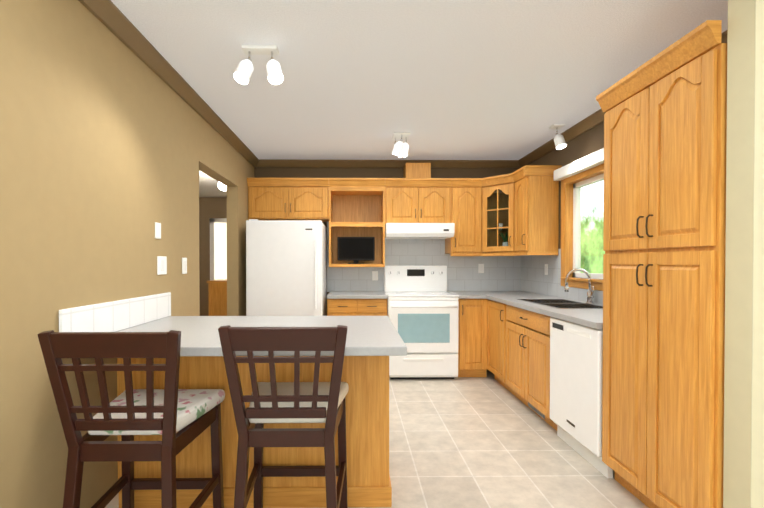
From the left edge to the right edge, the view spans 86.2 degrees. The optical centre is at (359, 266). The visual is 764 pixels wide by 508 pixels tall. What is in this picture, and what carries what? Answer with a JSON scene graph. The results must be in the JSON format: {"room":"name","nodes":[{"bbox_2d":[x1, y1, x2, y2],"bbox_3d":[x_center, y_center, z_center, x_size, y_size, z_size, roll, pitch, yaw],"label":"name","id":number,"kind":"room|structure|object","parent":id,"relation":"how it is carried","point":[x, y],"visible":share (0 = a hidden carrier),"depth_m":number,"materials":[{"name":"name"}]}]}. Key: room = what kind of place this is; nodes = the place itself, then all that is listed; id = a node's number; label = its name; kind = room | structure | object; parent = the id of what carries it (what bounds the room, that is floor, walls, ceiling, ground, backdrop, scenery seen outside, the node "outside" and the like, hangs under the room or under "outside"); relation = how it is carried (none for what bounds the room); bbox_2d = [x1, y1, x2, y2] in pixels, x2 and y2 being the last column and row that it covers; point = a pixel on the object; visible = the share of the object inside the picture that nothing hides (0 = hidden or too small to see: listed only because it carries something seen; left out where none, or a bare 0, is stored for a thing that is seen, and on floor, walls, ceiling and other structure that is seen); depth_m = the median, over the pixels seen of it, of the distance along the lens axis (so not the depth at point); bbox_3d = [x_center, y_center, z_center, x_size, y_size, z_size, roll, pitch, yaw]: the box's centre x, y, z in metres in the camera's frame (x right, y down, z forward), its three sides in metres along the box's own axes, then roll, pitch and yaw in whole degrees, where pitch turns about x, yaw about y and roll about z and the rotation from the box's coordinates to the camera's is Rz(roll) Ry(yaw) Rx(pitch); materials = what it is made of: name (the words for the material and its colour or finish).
{"room":"kitchen","nodes":[
{"label":"kitchen","id":0,"kind":"room"},
{"bbox_2d":[0,0,253,507],"bbox_3d":[-1.296,0.001,1.283,0.120,2.500,7.620,0,1,-1],"label":"wall","id":1,"kind":"structure","parent":0,"point":[111,144],"depth_m":1.81,"materials":[{"name":"beige paint"}]},
{"bbox_2d":[105,493,118,507],"bbox_3d":[-1.225,1.206,0.896,0.014,0.100,6.820,0,1,-1],"label":"baseboard","id":2,"kind":"structure","parent":1,"relation":"attached to","point":[113,502],"depth_m":2.05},
{"bbox_2d":[59,292,170,331],"bbox_3d":[-1.235,0.251,2.171,0.018,0.154,0.990,0,1,-1],"label":"backsplash","id":3,"kind":"structure","parent":1,"relation":"attached to","point":[116,316],"depth_m":2.05,"materials":[{"name":"white tile"}]},
{"bbox_2d":[155,222,160,238],"bbox_3d":[-1.246,-0.221,2.522,0.006,0.100,0.070,0,1,-1],"label":"light switch","id":4,"kind":"object","parent":1,"relation":"attached to","point":[157,230],"visible":1,"depth_m":2.51,"materials":[{"name":"white plastic"}]},
{"bbox_2d":[157,256,166,274],"bbox_3d":[-1.244,-0.007,2.574,0.010,0.115,0.120,0,1,-1],"label":"switch plate","id":5,"kind":"object","parent":1,"relation":"attached to","point":[161,265],"visible":1,"depth_m":2.56,"materials":[{"name":"white plastic"}]},
{"bbox_2d":[78,0,258,166],"bbox_3d":[-1.201,-1.209,1.212,0.070,0.078,7.500,0,1,-1],"label":"crown molding","id":6,"kind":"structure","parent":1,"relation":"attached to","point":[112,18],"depth_m":2.44,"materials":[{"name":"brown wood"}]},
{"bbox_2d":[182,258,186,273],"bbox_3d":[-1.248,-0.005,2.914,0.010,0.115,0.075,0,1,-1],"label":"switch plate","id":7,"kind":"object","parent":1,"relation":"attached to","point":[184,265],"visible":1,"depth_m":2.90,"materials":[{"name":"white plastic"}]},
{"bbox_2d":[199,197,226,315],"bbox_3d":[-2.774,-0.066,7.817,2.930,2.500,0.120,0,1,-1],"label":"wall","id":8,"kind":"structure","parent":0,"point":[212,207],"depth_m":7.74,"materials":[{"name":"paint"}]},
{"bbox_2d":[210,218,226,279],"bbox_3d":[-2.438,0.135,7.752,0.800,2.100,0.019,0,1,-1],"label":"window","id":9,"kind":"structure","parent":8,"relation":"attached to","point":[218,248],"depth_m":7.75,"materials":[{"name":"white glass"}]},
{"bbox_2d":[254,167,519,294],"bbox_3d":[0.417,-0.037,5.052,3.390,2.500,0.120,0,1,-1],"label":"wall","id":10,"kind":"structure","parent":0,"point":[304,172],"depth_m":4.98,"materials":[{"name":"brown paint"}]},
{"bbox_2d":[247,178,328,221],"bbox_3d":[-0.811,-0.775,4.782,0.922,0.460,0.358,0,1,-1],"label":"upper cabinet","id":11,"kind":"object","parent":10,"relation":"attached to","point":[288,198],"visible":0.98,"depth_m":4.64,"materials":[{"name":"brown wood"}]},
{"bbox_2d":[329,178,384,266],"bbox_3d":[-0.029,-0.500,4.793,0.638,1.010,0.358,0,1,-1],"label":"open shelf unit","id":12,"kind":"object","parent":10,"relation":"attached to","point":[356,207],"visible":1,"depth_m":4.96,"materials":[{"name":"brown wood"}]},
{"bbox_2d":[337,237,374,263],"bbox_3d":[-0.038,-0.190,4.835,0.440,0.320,0.120,0,1,-1],"label":"tv","id":13,"kind":"object","parent":12,"relation":"in","point":[356,250],"visible":1,"depth_m":4.80,"materials":[{"name":"black plastic"}]},
{"bbox_2d":[256,159,520,167],"bbox_3d":[0.358,-1.247,4.944,3.270,0.078,0.070,0,1,-1],"label":"crown molding","id":14,"kind":"structure","parent":10,"relation":"attached to","point":[392,163],"depth_m":4.93,"materials":[{"name":"brown wood"}]},
{"bbox_2d":[385,178,451,223],"bbox_3d":[0.671,-0.745,4.799,0.758,0.520,0.358,0,1,-1],"label":"upper cabinet","id":15,"kind":"object","parent":10,"relation":"attached to","point":[417,200],"visible":0.96,"depth_m":4.66,"materials":[{"name":"brown wood"}]},
{"bbox_2d":[403,163,430,177],"bbox_3d":[0.684,-1.106,4.854,0.290,0.200,0.240,0,1,-1],"label":"duct","id":16,"kind":"object","parent":15,"relation":"on","point":[416,170],"visible":0.64,"depth_m":4.73,"materials":[{"name":"brown wood"}]},
{"bbox_2d":[385,223,454,238],"bbox_3d":[0.672,-0.407,4.734,0.752,0.150,0.494,0,1,-1],"label":"range hood","id":17,"kind":"object","parent":15,"relation":"attached to","point":[419,230],"visible":0.96,"depth_m":4.49,"materials":[{"name":"white metal"}]},
{"bbox_2d":[327,222,520,291],"bbox_3d":[0.798,-0.127,4.991,2.390,0.880,0.008,0,1,-1],"label":"backsplash","id":18,"kind":"structure","parent":10,"relation":"attached to","point":[501,273],"depth_m":4.99,"materials":[{"name":"grey tile"}]},
{"bbox_2d":[372,271,377,279],"bbox_3d":[0.193,0.114,4.979,0.070,0.114,0.007,0,1,-1],"label":"electrical outlet plate","id":19,"kind":"object","parent":18,"relation":"attached to","point":[374,275],"visible":1,"depth_m":4.98,"materials":[{"name":"white plastic"}]},
{"bbox_2d":[478,264,483,272],"bbox_3d":[1.493,0.023,4.992,0.070,0.114,0.007,0,1,-1],"label":"electrical outlet plate","id":20,"kind":"object","parent":18,"relation":"attached to","point":[480,268],"visible":1,"depth_m":4.99,"materials":[{"name":"white plastic"}]},
{"bbox_2d":[445,178,481,255],"bbox_3d":[1.230,-0.562,4.807,0.357,0.885,0.358,0,1,-1],"label":"upper cabinet","id":21,"kind":"object","parent":10,"relation":"attached to","point":[466,209],"visible":1,"depth_m":4.67,"materials":[{"name":"brown wood"}]},
{"bbox_2d":[482,173,515,255],"bbox_3d":[1.678,-0.561,4.677,0.616,0.885,0.628,0,1,-1],"label":"upper cabinet","id":22,"kind":"object","parent":10,"relation":"attached to","point":[498,199],"visible":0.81,"depth_m":4.60,"materials":[{"name":"brown wood"}]},
{"bbox_2d":[499,232,507,245],"bbox_3d":[1.699,-0.286,4.734,0.140,0.223,0.146,0,1,-1],"label":"potted plant","id":23,"kind":"object","parent":22,"relation":"in","point":[505,238],"depth_m":4.72,"materials":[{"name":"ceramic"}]},
{"bbox_2d":[111,0,727,196],"bbox_3d":[-0.382,-1.293,2.680,7.600,0.060,10.420,0,1,-1],"label":"ceiling","id":24,"kind":"structure","parent":0,"point":[469,79],"depth_m":2.54,"materials":[{"name":"white paint"}]},
{"bbox_2d":[218,182,226,190],"bbox_3d":[-1.875,-1.172,5.655,0.180,0.242,0.180,0,1,-1],"label":"ceiling lamp","id":25,"kind":"object","parent":24,"relation":"hanging from","point":[221,186],"visible":0.31,"depth_m":5.59,"materials":[{"name":"white"}]},
{"bbox_2d":[234,45,282,84],"bbox_3d":[-0.568,-1.149,2.321,0.279,0.220,0.137,0,1,-1],"label":"spotlight fixture","id":26,"kind":"object","parent":24,"relation":"attached to","point":[243,72],"visible":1,"depth_m":2.31,"materials":[{"name":"silver metal"}]},
{"bbox_2d":[392,132,409,157],"bbox_3d":[0.397,-1.165,3.935,0.175,0.222,0.171,0,1,-1],"label":"spotlight fixture","id":27,"kind":"object","parent":24,"relation":"attached to","point":[400,149],"visible":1,"depth_m":3.88,"materials":[{"name":"silver metal"}]},
{"bbox_2d":[549,124,566,149],"bbox_3d":[1.787,-1.161,3.656,0.109,0.223,0.139,0,1,-1],"label":"spotlight fixture","id":28,"kind":"object","parent":24,"relation":"attached to","point":[559,142],"visible":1,"depth_m":3.63,"materials":[{"name":"silver metal"}]},
{"bbox_2d":[348,370,647,507],"bbox_3d":[-0.366,1.281,1.306,7.600,0.060,7.620,0,1,-1],"label":"floor","id":29,"kind":"structure","parent":0,"point":[489,441],"depth_m":2.65,"materials":[{"name":"tile"}]},
{"bbox_2d":[37,330,224,507],"bbox_3d":[-0.881,0.736,1.695,0.489,1.026,0.540,0,1,-1],"label":"counter stool","id":30,"kind":"object","parent":29,"relation":"on","point":[169,411],"visible":1,"depth_m":1.49,"materials":[{"name":"brown wood"}]},
{"bbox_2d":[117,356,224,507],"bbox_3d":[-0.980,0.803,2.385,0.530,0.872,0.580,0,1,-1],"label":"base cabinet","id":31,"kind":"object","parent":29,"relation":"on","point":[195,372],"depth_m":2.09,"materials":[{"name":"brown wood"}]},
{"bbox_2d":[218,325,348,507],"bbox_3d":[-0.292,0.735,1.812,0.489,1.026,0.540,0,1,-1],"label":"counter stool","id":32,"kind":"object","parent":29,"relation":"on","point":[295,401],"visible":1,"depth_m":1.60,"materials":[{"name":"brown wood"}]},
{"bbox_2d":[246,219,326,315],"bbox_3d":[-0.787,0.362,4.565,0.790,1.712,0.755,0,1,-1],"label":"refrigerator","id":33,"kind":"object","parent":29,"relation":"on","point":[286,267],"visible":0.62,"depth_m":4.23,"materials":[{"name":"white metal"}]},
{"bbox_2d":[221,356,391,507],"bbox_3d":[-0.343,0.803,2.392,0.988,0.872,0.580,0,1,-1],"label":"base cabinet","id":34,"kind":"object","parent":29,"relation":"on","point":[366,378],"depth_m":2.10,"materials":[{"name":"brown wood"}]},
{"bbox_2d":[117,316,406,355],"bbox_3d":[-0.525,0.348,2.180,1.437,0.039,0.990,0,1,-1],"label":"countertop","id":35,"kind":"structure","parent":34,"relation":"on","point":[373,335],"depth_m":2.13,"materials":[{"name":"grey laminate"}]},
{"bbox_2d":[327,299,386,315],"bbox_3d":[-0.025,0.779,4.663,0.648,0.873,0.644,0,1,-1],"label":"base cabinet","id":36,"kind":"object","parent":29,"relation":"on","point":[356,307],"visible":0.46,"depth_m":4.37,"materials":[{"name":"brown wood"}]},
{"bbox_2d":[327,291,387,298],"bbox_3d":[-0.025,0.322,4.663,0.648,0.039,0.635,0,1,-1],"label":"countertop","id":37,"kind":"structure","parent":36,"relation":"on","point":[357,295],"depth_m":4.35,"materials":[{"name":"grey laminate"}]},
{"bbox_2d":[384,266,458,378],"bbox_3d":[0.681,0.605,4.633,0.758,1.225,0.718,0,1,-1],"label":"range","id":38,"kind":"object","parent":29,"relation":"on","point":[422,309],"visible":0.98,"depth_m":4.33,"materials":[{"name":"white metal"}]},
{"bbox_2d":[458,299,488,376],"bbox_3d":[1.228,0.779,4.677,0.336,0.873,0.644,0,1,-1],"label":"base cabinet","id":39,"kind":"object","parent":29,"relation":"on","point":[472,343],"visible":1,"depth_m":4.39,"materials":[{"name":"brown wood"}]},
{"bbox_2d":[487,300,513,394],"bbox_3d":[1.670,0.784,4.149,0.644,0.873,0.530,0,1,-1],"label":"base cabinet","id":40,"kind":"object","parent":29,"relation":"on","point":[496,327],"visible":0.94,"depth_m":4.11,"materials":[{"name":"brown wood"}]},
{"bbox_2d":[505,305,556,430],"bbox_3d":[1.678,0.792,3.431,0.644,0.873,0.903,0,1,-1],"label":"base cabinet","id":41,"kind":"object","parent":29,"relation":"on","point":[527,362],"visible":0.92,"depth_m":3.35,"materials":[{"name":"brown wood"}]},
{"bbox_2d":[447,291,602,328],"bbox_3d":[1.534,0.332,3.684,0.926,0.039,2.628,0,1,-1],"label":"countertop","id":42,"kind":"structure","parent":41,"relation":"on","point":[591,318],"depth_m":3.31,"materials":[{"name":"grey laminate"}]},
{"bbox_2d":[517,299,602,308],"bbox_3d":[1.710,0.388,3.451,0.444,0.154,0.784,0,1,-1],"label":"sink","id":43,"kind":"object","parent":42,"relation":"in","point":[561,304],"visible":0.31,"depth_m":3.43,"materials":[{"name":"silver metal"}]},
{"bbox_2d":[565,268,594,303],"bbox_3d":[1.863,0.164,3.423,0.248,0.301,0.118,0,1,-1],"label":"faucet","id":44,"kind":"object","parent":42,"relation":"on","point":[590,295],"visible":1,"depth_m":3.44,"materials":[{"name":"silver metal"}]},
{"bbox_2d":[528,402,544,418],"bbox_3d":[1.472,1.178,3.389,0.008,0.073,0.307,0,1,-1],"label":"air vent","id":45,"kind":"object","parent":41,"relation":"attached to","point":[537,411],"visible":0.38,"depth_m":3.38,"materials":[{"name":"silver metal"}]},
{"bbox_2d":[550,317,612,477],"bbox_3d":[1.698,0.803,2.677,0.622,0.867,0.592,0,1,-1],"label":"dishwasher","id":46,"kind":"object","parent":29,"relation":"on","point":[576,370],"visible":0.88,"depth_m":2.60,"materials":[{"name":"white plastic"}]},
{"bbox_2d":[596,20,726,507],"bbox_3d":[1.692,0.134,1.993,0.648,2.219,0.741,0,1,-1],"label":"pantry cabinet","id":47,"kind":"object","parent":29,"relation":"on","point":[665,141],"visible":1,"depth_m":1.86,"materials":[{"name":"brown wood"}]},
{"bbox_2d":[528,122,603,288],"bbox_3d":[2.071,-0.019,3.310,0.120,2.500,3.400,0,1,-1],"label":"wall","id":48,"kind":"structure","parent":0,"point":[588,142],"depth_m":3.80,"materials":[{"name":"brown paint"}]},
{"bbox_2d":[511,165,561,255],"bbox_3d":[1.812,-0.556,4.208,0.358,0.885,0.388,0,1,-1],"label":"upper cabinet","id":49,"kind":"object","parent":48,"relation":"attached to","point":[536,224],"visible":0.98,"depth_m":4.07,"materials":[{"name":"brown wood"}]},
{"bbox_2d":[521,249,602,304],"bbox_3d":[2.003,0.077,3.687,0.008,0.500,2.632,0,1,-1],"label":"backsplash","id":50,"kind":"structure","parent":48,"relation":"attached to","point":[535,279],"depth_m":4.31,"materials":[{"name":"white tile"}]},
{"bbox_2d":[545,264,547,274],"bbox_3d":[1.988,0.033,4.335,0.007,0.115,0.070,0,1,-1],"label":"electrical outlet plate","id":51,"kind":"object","parent":50,"relation":"attached to","point":[546,269],"visible":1,"depth_m":4.32,"materials":[{"name":"white plastic"}]},
{"bbox_2d":[561,163,603,290],"bbox_3d":[2.054,-0.337,3.307,0.155,1.075,1.430,0,1,-1],"label":"window","id":52,"kind":"structure","parent":48,"relation":"in","point":[571,216],"depth_m":3.89,"materials":[{"name":"brown wood"}]},
{"bbox_2d":[554,148,603,180],"bbox_3d":[1.960,-0.890,3.330,0.068,0.100,1.400,0,1,-1],"label":"blind valance","id":53,"kind":"object","parent":52,"relation":"attached to","point":[591,160],"visible":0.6,"depth_m":3.56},
{"bbox_2d":[518,30,727,167],"bbox_3d":[1.976,-1.230,3.297,0.070,0.078,3.400,0,1,-1],"label":"crown molding","id":54,"kind":"structure","parent":48,"relation":"attached to","point":[596,118],"depth_m":3.75,"materials":[{"name":"brown wood"}]},
{"bbox_2d":[723,0,763,507],"bbox_3d":[2.436,-0.001,1.559,1.990,2.500,0.110,0,1,-1],"label":"wall","id":55,"kind":"structure","parent":0,"point":[743,477],"depth_m":1.52,"materials":[{"name":"beige paint"}]},
{"bbox_3d":[-2.759,1.228,6.490,2.930,0.060,2.800,0,1,-1],"label":"floor","id":56,"kind":"structure","parent":0,"visible":0},
{"bbox_2d":[207,279,226,315],"bbox_3d":[-2.434,0.718,7.429,0.480,0.939,0.580,0,1,-1],"label":"base cabinet","id":57,"kind":"object","parent":56,"relation":"on","point":[217,290],"visible":0.46,"depth_m":7.17,"materials":[{"name":"brown wood"}]},
{"label":"outside","id":58,"kind":"structure","parent":0,"visible":0},
{"bbox_2d":[580,181,604,273],"bbox_3d":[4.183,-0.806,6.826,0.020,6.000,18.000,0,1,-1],"label":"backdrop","id":59,"kind":"structure","parent":58,"point":[591,257],"depth_m":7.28,"materials":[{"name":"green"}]}
]}

